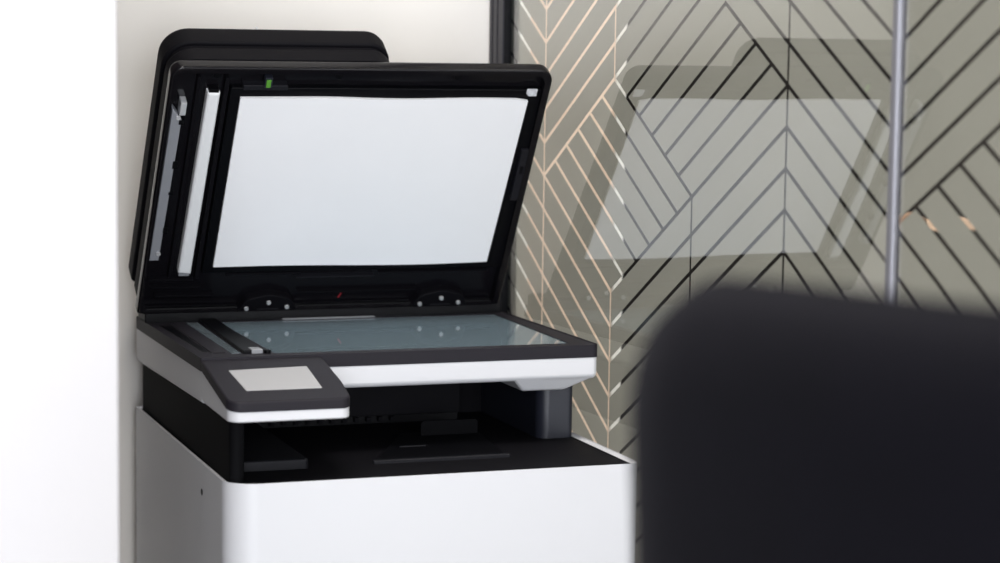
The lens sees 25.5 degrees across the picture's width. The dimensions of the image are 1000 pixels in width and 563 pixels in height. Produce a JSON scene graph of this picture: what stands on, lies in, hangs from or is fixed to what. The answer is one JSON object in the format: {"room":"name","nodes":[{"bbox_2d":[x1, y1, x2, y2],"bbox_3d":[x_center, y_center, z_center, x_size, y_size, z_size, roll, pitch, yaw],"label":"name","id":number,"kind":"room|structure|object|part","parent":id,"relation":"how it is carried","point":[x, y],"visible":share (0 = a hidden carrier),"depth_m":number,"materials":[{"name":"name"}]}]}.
{"room":"office","nodes":[
{"label":"office","id":0,"kind":"room"},
{"bbox_2d":[0,0,119,562],"bbox_3d":[-1.789,-0.369,1.641,2.853,2.600,0.910,-1,6,-20],"label":"wall","id":1,"kind":"structure","parent":0,"point":[59,336],"depth_m":1.71,"materials":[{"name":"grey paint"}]},
{"bbox_2d":[117,0,615,562],"bbox_3d":[-0.227,-0.450,2.612,0.744,2.600,0.120,-1,6,-20],"label":"wall","id":2,"kind":"structure","parent":0,"point":[413,31],"depth_m":2.55,"materials":[{"name":"beige paint"}]},
{"bbox_2d":[608,0,626,452],"bbox_3d":[0.131,-0.458,2.739,0.014,2.600,0.122,-1,6,-20],"label":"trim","id":3,"kind":"structure","parent":2,"relation":"attached to","point":[615,354],"depth_m":2.72,"materials":[{"name":"silver metal"}]},
{"bbox_2d":[489,0,999,457],"bbox_3d":[0.344,-0.355,1.780,0.034,2.599,1.836,-2,6,-22],"label":"glass wall","id":4,"kind":"structure","parent":0,"point":[512,32],"depth_m":2.09,"materials":[{"name":"glass"}]},
{"bbox_3d":[0.009,-0.446,2.607,0.026,2.598,0.042,-2,6,-22],"label":"corner post","id":5,"kind":"part","parent":4,"relation":"part of","materials":[{"name":"grey metal"}]},
{"bbox_3d":[0.772,1.062,1.021,7.200,0.050,5.600,-1,6,-20],"label":"floor","id":6,"kind":"structure","parent":0,"visible":0},
{"bbox_2d":[630,277,999,562],"bbox_3d":[0.299,0.516,0.934,0.420,1.042,0.406,7,8,44],"label":"upholstered chair","id":7,"kind":"object","parent":6,"relation":"on","point":[771,421],"visible":1,"depth_m":0.80,"materials":[{"name":"black fabric"}]},
{"bbox_3d":[-0.185,0.642,2.373,0.520,0.480,0.564,-1,6,-20],"label":"storage cabinet","id":8,"kind":"object","parent":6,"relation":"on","visible":0},
{"bbox_2d":[128,26,633,562],"bbox_3d":[-0.138,0.069,2.334,0.428,0.669,0.480,-1,6,-20],"label":"printer","id":9,"kind":"object","parent":8,"relation":"on","point":[335,370],"visible":0.99,"depth_m":2.32,"materials":[{"name":"grey plastic"}]},
{"bbox_3d":[-0.317,0.059,2.318,0.015,0.003,0.245,-1,6,-18],"label":"guide rail","id":10,"kind":"part","parent":9,"relation":"part of","materials":[{"name":"black plastic"}]},
{"bbox_3d":[-0.319,-0.107,2.339,0.035,0.224,0.157,-1,6,-20],"label":"strip rail","id":11,"kind":"part","parent":9,"relation":"part of","materials":[{"name":"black plastic"}]},
{"bbox_3d":[-0.300,0.059,2.323,0.013,0.003,0.252,-1,6,-18],"label":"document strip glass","id":12,"kind":"part","parent":9,"relation":"part of","materials":[{"name":"grey"}]},
{"bbox_3d":[-0.242,-0.202,2.281,0.047,0.010,0.011,-1,6,-20],"label":"latch plate","id":13,"kind":"part","parent":9,"relation":"part of","materials":[{"name":"black plastic"}]},
{"bbox_3d":[-0.214,0.098,2.122,0.121,0.033,0.127,-1,6,-20],"label":"control panel","id":14,"kind":"part","parent":9,"relation":"part of","materials":[{"name":"black plastic"}]},
{"bbox_2d":[244,422,307,471],"bbox_3d":[-0.265,0.167,2.260,0.080,0.010,0.242,-1,6,-20],"label":"paper tray","id":15,"kind":"object","parent":9,"relation":"attached to","point":[264,450],"depth_m":2.19,"materials":[{"name":"black plastic"}]},
{"bbox_3d":[-0.169,-0.099,2.402,0.422,0.279,0.198,-1,6,-20],"label":"scanner lid","id":16,"kind":"part","parent":9,"relation":"part of","materials":[{"name":"black plastic"}]},
{"bbox_3d":[-0.139,-0.110,2.404,0.346,0.209,0.147,-1,6,-20],"label":"backing plate","id":17,"kind":"part","parent":9,"relation":"part of","materials":[{"name":"white plastic"}]},
{"bbox_3d":[-0.116,0.056,2.385,0.324,0.001,0.260,-1,6,-20],"label":"scanner glass","id":18,"kind":"part","parent":9,"relation":"part of","materials":[{"name":"blue"}]},
{"bbox_3d":[-0.075,0.169,2.280,0.150,0.005,0.130,-1,6,-20],"label":"tray plate","id":19,"kind":"part","parent":9,"relation":"part of","materials":[{"name":"black plastic"}]},
{"bbox_3d":[2.481,-0.514,3.574,2.200,2.600,0.120,-1,6,-20],"label":"wall","id":20,"kind":"structure","parent":0,"visible":0},
{"bbox_2d":[619,0,999,453],"bbox_3d":[0.798,-0.472,2.954,1.388,2.600,0.102,-1,6,-20],"label":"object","id":21,"kind":"structure","parent":20,"relation":"in","point":[979,51],"depth_m":2.85,"materials":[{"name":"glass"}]},
{"bbox_3d":[0.572,-0.077,2.896,0.086,0.026,0.064,-1,6,-20],"label":"handle","id":22,"kind":"part","parent":21,"relation":"part of","materials":[{"name":"metal"}]}
]}

